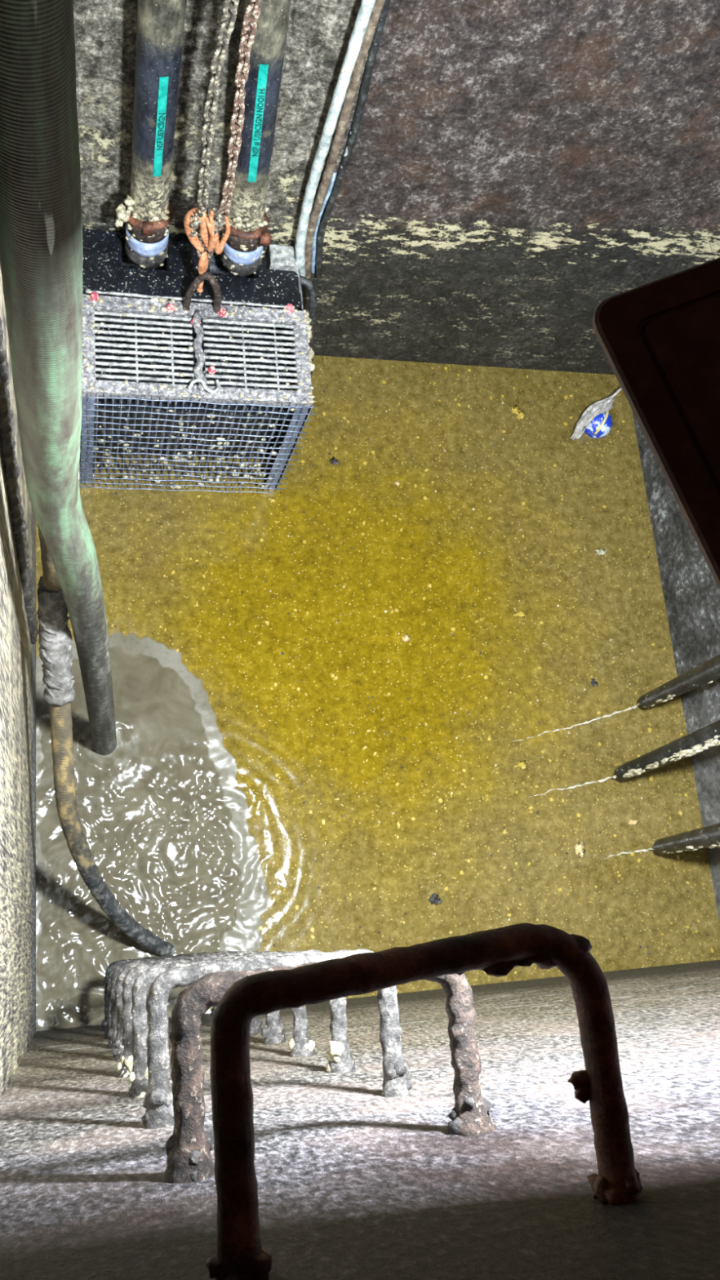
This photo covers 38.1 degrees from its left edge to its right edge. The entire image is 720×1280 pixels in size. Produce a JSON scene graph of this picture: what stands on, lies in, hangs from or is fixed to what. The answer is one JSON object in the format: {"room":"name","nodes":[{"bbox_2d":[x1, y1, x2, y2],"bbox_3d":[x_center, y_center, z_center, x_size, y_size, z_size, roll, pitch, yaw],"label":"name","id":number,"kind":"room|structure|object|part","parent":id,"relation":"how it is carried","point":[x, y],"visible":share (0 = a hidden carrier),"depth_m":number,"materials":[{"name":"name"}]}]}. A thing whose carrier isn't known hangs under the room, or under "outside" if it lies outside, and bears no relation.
{"room":"sewage pump pit","nodes":[
{"label":"sewage pump pit","id":0,"kind":"room"},
{"bbox_2d":[0,266,35,1100],"bbox_3d":[-0.834,-0.316,2.271,0.160,3.950,2.380,-1,74,-15],"label":"wall","id":1,"kind":"structure","parent":0,"point":[17,652],"depth_m":2.16,"materials":[{"name":"concrete"}]},
{"bbox_2d":[0,317,38,644],"bbox_3d":[-0.645,-0.340,1.915,0.038,2.480,0.099,-1,74,-15],"label":"cable","id":2,"kind":"object","parent":1,"relation":"attached to","point":[7,443],"visible":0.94,"depth_m":1.98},
{"bbox_2d":[0,0,116,755],"bbox_3d":[-0.496,-0.126,1.927,0.217,3.649,0.150,-1,74,-15],"label":"hose","id":3,"kind":"object","parent":1,"relation":"hanging from","point":[42,255],"visible":0.95,"depth_m":1.00,"materials":[{"name":"green rubber"}]},
{"bbox_2d":[36,522,175,956],"bbox_3d":[-0.450,0.162,1.855,0.208,3.355,0.961,-23,81,-20],"label":"hose","id":4,"kind":"object","parent":1,"relation":"hanging from","point":[55,639],"visible":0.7,"depth_m":2.56,"materials":[{"name":"brown rubber"}]},
{"bbox_2d":[0,960,719,1279],"bbox_3d":[0.504,0.891,2.271,2.716,3.950,0.160,-1,74,-15],"label":"wall","id":5,"kind":"structure","parent":0,"point":[355,1182],"depth_m":1.01,"materials":[{"name":"concrete"}]},
{"bbox_2d":[101,951,217,1031],"bbox_3d":[-0.559,1.019,2.994,0.357,0.049,0.219,-1,74,-15],"label":"ladder rung","id":6,"kind":"object","parent":5,"relation":"attached to","point":[104,1022],"visible":0.14,"depth_m":2.96,"materials":[{"name":"grey metal"}]},
{"bbox_2d":[104,951,218,1039],"bbox_3d":[-0.485,0.935,2.716,0.357,0.052,0.220,-1,74,-15],"label":"ladder rung","id":7,"kind":"object","parent":5,"relation":"attached to","point":[119,963],"visible":0.16,"depth_m":2.68,"materials":[{"name":"grey metal"}]},
{"bbox_2d":[106,951,262,1048],"bbox_3d":[-0.408,0.851,2.439,0.361,0.057,0.220,-1,74,-15],"label":"ladder rung","id":8,"kind":"object","parent":5,"relation":"attached to","point":[255,1024],"visible":0.3,"depth_m":2.41,"materials":[{"name":"grey metal"}]},
{"bbox_2d":[111,951,285,1061],"bbox_3d":[-0.333,0.766,2.161,0.357,0.052,0.220,-1,74,-15],"label":"ladder rung","id":9,"kind":"object","parent":5,"relation":"attached to","point":[273,1032],"visible":0.36,"depth_m":2.16,"materials":[{"name":"grey metal"}]},
{"bbox_2d":[115,951,316,1077],"bbox_3d":[-0.259,0.682,1.883,0.360,0.054,0.220,-1,74,-15],"label":"ladder rung","id":10,"kind":"object","parent":5,"relation":"attached to","point":[300,1045],"visible":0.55,"depth_m":1.88,"materials":[{"name":"grey metal"}]},
{"bbox_2d":[126,949,355,1097],"bbox_3d":[-0.183,0.604,1.620,0.355,0.049,0.217,-1,74,-15],"label":"ladder rung","id":11,"kind":"object","parent":5,"relation":"attached to","point":[340,1058],"visible":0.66,"depth_m":1.60,"materials":[{"name":"grey metal"}]},
{"bbox_2d":[141,948,412,1128],"bbox_3d":[-0.106,0.518,1.341,0.349,0.044,0.219,-1,74,-15],"label":"ladder rung","id":12,"kind":"object","parent":5,"relation":"attached to","point":[159,1113],"visible":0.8,"depth_m":1.33,"materials":[{"name":"grey metal"}]},
{"bbox_2d":[164,958,497,1183],"bbox_3d":[-0.027,0.433,1.052,0.346,0.079,0.214,-1,74,-15],"label":"ladder rung","id":13,"kind":"object","parent":5,"relation":"attached to","point":[188,1148],"visible":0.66,"depth_m":1.01,"materials":[{"name":"metal"}]},
{"bbox_2d":[205,922,642,1279],"bbox_3d":[0.051,0.332,0.752,0.336,0.083,0.234,-1,74,-15],"label":"ladder rung","id":14,"kind":"object","parent":5,"relation":"attached to","point":[240,1255],"visible":0.98,"depth_m":0.76,"materials":[{"name":"metal"}]},
{"bbox_2d":[35,355,719,1031],"bbox_3d":[0.077,0.029,3.788,2.396,0.025,2.380,-1,74,-15],"label":"water","id":15,"kind":"object","parent":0,"point":[172,824],"visible":0.73,"depth_m":3.75,"materials":[{"name":"yellow liquid"}]},
{"bbox_2d":[266,497,275,503],"bbox_3d":[-0.325,-0.516,3.846,0.037,0.009,0.025,-1,74,-15],"label":"scrap","id":16,"kind":"object","parent":15,"relation":"on","point":[270,500],"visible":1,"depth_m":3.84,"materials":[{"name":"yellow"}]},
{"bbox_2d":[329,456,340,465],"bbox_3d":[-0.095,-0.677,3.957,0.040,0.013,0.033,39,68,-1],"label":"scrap","id":17,"kind":"object","parent":15,"relation":"on","point":[334,461],"visible":1,"depth_m":3.96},
{"bbox_2d":[94,376,687,957],"bbox_3d":[0.071,0.040,3.787,2.343,0.003,2.319,-1,74,-15],"label":"pale flecks","id":18,"kind":"object","parent":15,"relation":"on","point":[473,508],"visible":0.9,"depth_m":3.83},
{"bbox_2d":[70,363,713,979],"bbox_3d":[0.077,0.026,3.793,2.357,0.003,2.349,-1,74,-15],"label":"yellow flecks","id":19,"kind":"object","parent":15,"relation":"on","point":[267,622],"visible":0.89,"depth_m":3.80,"materials":[{"name":"yellow"}]},
{"bbox_2d":[80,375,711,976],"bbox_3d":[0.076,0.030,3.791,2.355,0.003,2.337,-1,74,-15],"label":"dark flecks","id":20,"kind":"object","parent":15,"relation":"on","point":[329,453],"visible":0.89,"depth_m":3.77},
{"bbox_2d":[401,633,411,642],"bbox_3d":[0.168,-0.006,3.826,0.033,0.009,0.036,33,68,-4],"label":"scrap","id":21,"kind":"object","parent":15,"relation":"on","point":[406,638],"visible":1,"depth_m":3.83,"materials":[{"name":"beige paper"}]},
{"bbox_2d":[428,893,442,905],"bbox_3d":[0.257,0.892,3.578,0.044,0.009,0.043,-29,83,-21],"label":"scrap","id":22,"kind":"object","parent":15,"relation":"on","point":[433,899],"visible":1,"depth_m":3.58,"materials":[{"name":"grey"}]},
{"bbox_2d":[510,404,524,419],"bbox_3d":[0.642,-0.925,4.234,0.057,0.015,0.067,-12,77,-18],"label":"scrap","id":23,"kind":"object","parent":15,"relation":"on","point":[515,409],"visible":1,"depth_m":4.23,"materials":[{"name":"yellow"}]},
{"bbox_2d":[512,760,528,768],"bbox_3d":[0.584,0.455,3.799,0.058,0.011,0.035,-1,74,-15],"label":"scrap","id":24,"kind":"object","parent":15,"relation":"on","point":[522,765],"visible":1,"depth_m":3.80,"materials":[{"name":"yellow"}]},
{"bbox_2d":[512,611,528,617],"bbox_3d":[0.612,-0.097,3.976,0.068,0.011,0.024,-1,74,-15],"label":"scrap","id":25,"kind":"object","parent":15,"relation":"on","point":[521,614],"visible":1,"depth_m":3.97,"materials":[{"name":"yellow"}]},
{"bbox_2d":[573,840,586,858],"bbox_3d":[0.796,0.757,3.766,0.047,0.012,0.069,-1,74,-15],"label":"scrap","id":26,"kind":"object","parent":15,"relation":"on","point":[580,850],"visible":1,"depth_m":3.76,"materials":[{"name":"beige paper"}]},
{"bbox_2d":[591,678,598,686],"bbox_3d":[0.892,0.163,3.972,0.035,0.008,0.032,-1,74,-15],"label":"scrap","id":27,"kind":"object","parent":15,"relation":"on","point":[593,682],"visible":1,"depth_m":3.97,"materials":[{"name":"grey"}]},
{"bbox_2d":[595,547,605,555],"bbox_3d":[0.957,-0.351,4.146,0.051,0.010,0.030,-1,74,-15],"label":"scrap","id":28,"kind":"object","parent":15,"relation":"on","point":[601,551],"visible":1,"depth_m":4.14,"materials":[{"name":"white"}]},
{"bbox_2d":[582,387,622,438],"bbox_3d":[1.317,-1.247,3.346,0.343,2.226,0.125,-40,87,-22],"label":"ball","id":29,"kind":"object","parent":15,"relation":"on","point":[601,425],"visible":0.46,"depth_m":4.23,"materials":[{"name":"blue plastic"}]},
{"bbox_2d":[569,395,615,440],"bbox_3d":[0.942,-0.909,4.233,0.070,0.128,0.239,46,68,2],"label":"rag","id":30,"kind":"object","parent":29,"relation":"on","point":[598,407],"visible":1,"depth_m":4.21,"materials":[{"name":"white fabric"}]},
{"bbox_2d":[627,819,639,824],"bbox_3d":[1.009,0.673,3.850,0.048,0.009,0.019,-1,74,-15],"label":"scrap","id":31,"kind":"object","parent":15,"relation":"on","point":[632,822],"visible":1,"depth_m":3.85,"materials":[{"name":"beige paper"}]},
{"bbox_2d":[73,0,719,374],"bbox_3d":[0.292,-1.547,2.952,2.716,3.950,0.160,-1,74,-15],"label":"wall","id":32,"kind":"structure","parent":0,"point":[516,168],"depth_m":3.08,"materials":[{"name":"concrete"}]},
{"bbox_2d":[79,228,317,493],"bbox_3d":[-0.609,-0.878,3.633,0.740,1.157,0.575,-1,74,-15],"label":"cage","id":33,"kind":"object","parent":32,"relation":"attached to","point":[170,367],"visible":0.91,"depth_m":3.29,"materials":[{"name":"metal"}]},
{"bbox_3d":[-0.937,-0.613,3.567,0.045,0.965,0.045,-1,74,-15],"label":"corner post","id":34,"kind":"part","parent":33,"relation":"part of","materials":[{"name":"metal"}]},
{"bbox_3d":[-0.661,-0.890,3.185,0.298,0.033,0.237,-1,74,-15],"label":"slat panel","id":35,"kind":"part","parent":33,"relation":"part of","materials":[{"name":"grey metal"}]},
{"bbox_2d":[114,0,186,268],"bbox_3d":[-0.419,-1.500,2.282,0.169,2.096,0.145,-1,74,-15],"label":"hose","id":36,"kind":"object","parent":33,"relation":"attached to","point":[148,212],"visible":1,"depth_m":2.71,"materials":[{"name":"plastic"}]},
{"bbox_3d":[-0.637,-0.703,3.719,0.665,0.785,0.010,-1,74,-15],"label":"filter panel","id":37,"kind":"part","parent":33,"relation":"part of","materials":[{"name":"grey metal"}]},
{"bbox_3d":[-0.545,-1.158,3.312,0.699,0.072,0.221,-1,74,-15],"label":"plate","id":38,"kind":"part","parent":33,"relation":"part of","materials":[{"name":"black metal"}]},
{"bbox_2d":[93,396,291,478],"bbox_3d":[-0.614,-0.644,3.638,0.618,0.915,0.015,-1,74,-15],"label":"grille","id":39,"kind":"object","parent":33,"relation":"attached to","point":[100,401],"depth_m":3.40,"materials":[{"name":"grey metal"}]},
{"bbox_2d":[94,324,296,418],"bbox_3d":[-0.541,-0.867,3.366,0.685,0.010,0.300,-1,74,-15],"label":"grate","id":40,"kind":"object","parent":33,"relation":"on","point":[100,401],"depth_m":3.36,"materials":[{"name":"grey metal"}]},
{"bbox_3d":[-0.504,-0.893,3.231,0.705,0.034,0.330,-1,74,-15],"label":"lid frame","id":41,"kind":"part","parent":33,"relation":"part of","materials":[{"name":"metal"}]},
{"bbox_3d":[-0.344,-0.893,3.273,0.294,0.032,0.237,-1,74,-15],"label":"slat panel","id":42,"kind":"part","parent":33,"relation":"part of","materials":[{"name":"grey metal"}]},
{"bbox_2d":[221,0,291,276],"bbox_3d":[-0.196,-1.503,2.341,0.301,2.099,0.145,-1,74,-15],"label":"hose","id":43,"kind":"object","parent":33,"relation":"attached to","point":[242,255],"visible":0.88,"depth_m":2.78,"materials":[{"name":"plastic"}]},
{"bbox_2d":[197,0,239,226],"bbox_3d":[-0.279,-1.392,2.288,0.057,1.460,0.039,14,70,-11],"label":"chain","id":44,"kind":"object","parent":43,"relation":"hanging from","point":[211,104],"visible":0.94,"depth_m":2.53,"materials":[{"name":"grey metal"}]},
{"bbox_2d":[217,0,260,231],"bbox_3d":[-0.228,-1.369,2.295,0.060,1.460,0.043,-1,74,-15],"label":"chain","id":45,"kind":"object","parent":43,"relation":"hanging from","point":[243,65],"visible":0.98,"depth_m":2.51,"materials":[{"name":"metal"}]},
{"bbox_2d":[183,206,230,293],"bbox_3d":[-0.452,-1.129,3.018,0.133,0.391,0.052,-1,74,-15],"label":"hook","id":46,"kind":"object","parent":45,"relation":"hanging from","point":[194,217],"visible":0.98,"depth_m":2.93,"materials":[{"name":"orange metal"}]},
{"bbox_3d":[-0.300,-0.619,3.743,0.045,0.965,0.045,-1,74,-15],"label":"corner post","id":47,"kind":"part","parent":33,"relation":"part of","materials":[{"name":"metal"}]},
{"bbox_2d":[300,275,317,377],"bbox_3d":[-0.197,-1.085,3.683,0.168,0.526,0.050,22,69,-8],"label":"power cable","id":48,"kind":"object","parent":33,"relation":"attached to","point":[313,304],"visible":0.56,"depth_m":3.51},
{"bbox_2d":[311,170,336,273],"bbox_3d":[-0.120,-1.315,3.311,0.054,0.478,0.016,-1,74,-15],"label":"cable","id":49,"kind":"object","parent":32,"relation":"attached to","point":[313,253],"visible":0.81,"depth_m":3.29,"materials":[{"name":"plastic"}]},
{"bbox_2d":[294,0,375,276],"bbox_3d":[-0.067,-1.393,2.896,0.089,1.270,0.039,-1,74,-15],"label":"cable","id":50,"kind":"object","parent":32,"relation":"attached to","point":[361,24],"visible":0.94,"depth_m":2.82,"materials":[{"name":"white plastic"}]},
{"bbox_2d":[304,0,385,279],"bbox_3d":[-0.045,-1.415,2.937,0.084,1.280,0.035,4,73,-14],"label":"cable","id":51,"kind":"object","parent":32,"relation":"attached to","point":[352,89],"visible":0.84,"depth_m":2.91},
{"bbox_2d":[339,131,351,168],"bbox_3d":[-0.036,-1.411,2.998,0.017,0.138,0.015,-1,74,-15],"label":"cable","id":52,"kind":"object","parent":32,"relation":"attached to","point":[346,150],"visible":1,"depth_m":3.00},
{"bbox_2d":[315,0,391,278],"bbox_3d":[-0.022,-1.426,2.960,0.108,1.290,0.025,-1,74,-15],"label":"cable","id":53,"kind":"object","parent":32,"relation":"attached to","point":[371,62],"visible":0.97,"depth_m":2.92,"materials":[{"name":"black rubber"}]},
{"bbox_2d":[631,409,719,924],"bbox_3d":[1.630,-0.340,2.951,0.160,3.950,2.380,-1,74,-15],"label":"wall","id":54,"kind":"structure","parent":0,"point":[691,593],"depth_m":3.98,"materials":[{"name":"concrete"}]},
{"bbox_2d":[592,257,719,589],"bbox_3d":[1.104,-0.290,1.093,1.814,0.170,0.417,-8,76,-17],"label":"hatch cover","id":55,"kind":"object","parent":54,"relation":"attached to","point":[660,339],"visible":1,"depth_m":0.90,"materials":[{"name":"black metal"}]},
{"bbox_2d":[615,720,719,779],"bbox_3d":[1.274,0.202,3.202,0.410,1.413,0.105,-22,80,-20],"label":"pipe","id":56,"kind":"object","parent":54,"relation":"attached to","point":[708,737],"visible":1,"depth_m":3.51,"materials":[{"name":"metal"}]},
{"bbox_2d":[528,774,617,797],"bbox_3d":[0.780,0.529,3.788,0.344,0.099,0.015,-9,76,-18],"label":"trickle","id":57,"kind":"object","parent":56,"relation":"attached to","point":[615,775],"visible":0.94,"depth_m":3.83,"materials":[{"name":"white liquid"}]},
{"bbox_2d":[639,654,719,707],"bbox_3d":[1.315,0.025,3.268,0.286,1.401,0.101,-1,74,-15],"label":"pipe","id":58,"kind":"object","parent":54,"relation":"attached to","point":[708,671],"visible":1,"depth_m":3.59,"materials":[{"name":"metal"}]},
{"bbox_2d":[515,702,639,741],"bbox_3d":[0.810,0.309,3.862,0.522,0.097,0.020,-14,78,-19],"label":"trickle","id":59,"kind":"object","parent":58,"relation":"attached to","point":[633,707],"visible":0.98,"depth_m":3.92,"materials":[{"name":"white liquid"}]},
{"bbox_2d":[653,822,719,853],"bbox_3d":[1.309,0.546,3.119,0.387,1.425,0.101,-1,74,-15],"label":"pipe","id":60,"kind":"object","parent":54,"relation":"attached to","point":[708,837],"visible":1,"depth_m":3.50,"materials":[{"name":"metal"}]},
{"bbox_2d":[595,848,654,859],"bbox_3d":[0.972,0.772,3.776,0.231,0.077,0.015,-5,75,-17],"label":"trickle","id":61,"kind":"object","parent":60,"relation":"attached to","point":[648,849],"visible":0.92,"depth_m":3.81,"materials":[{"name":"white liquid"}]}
]}

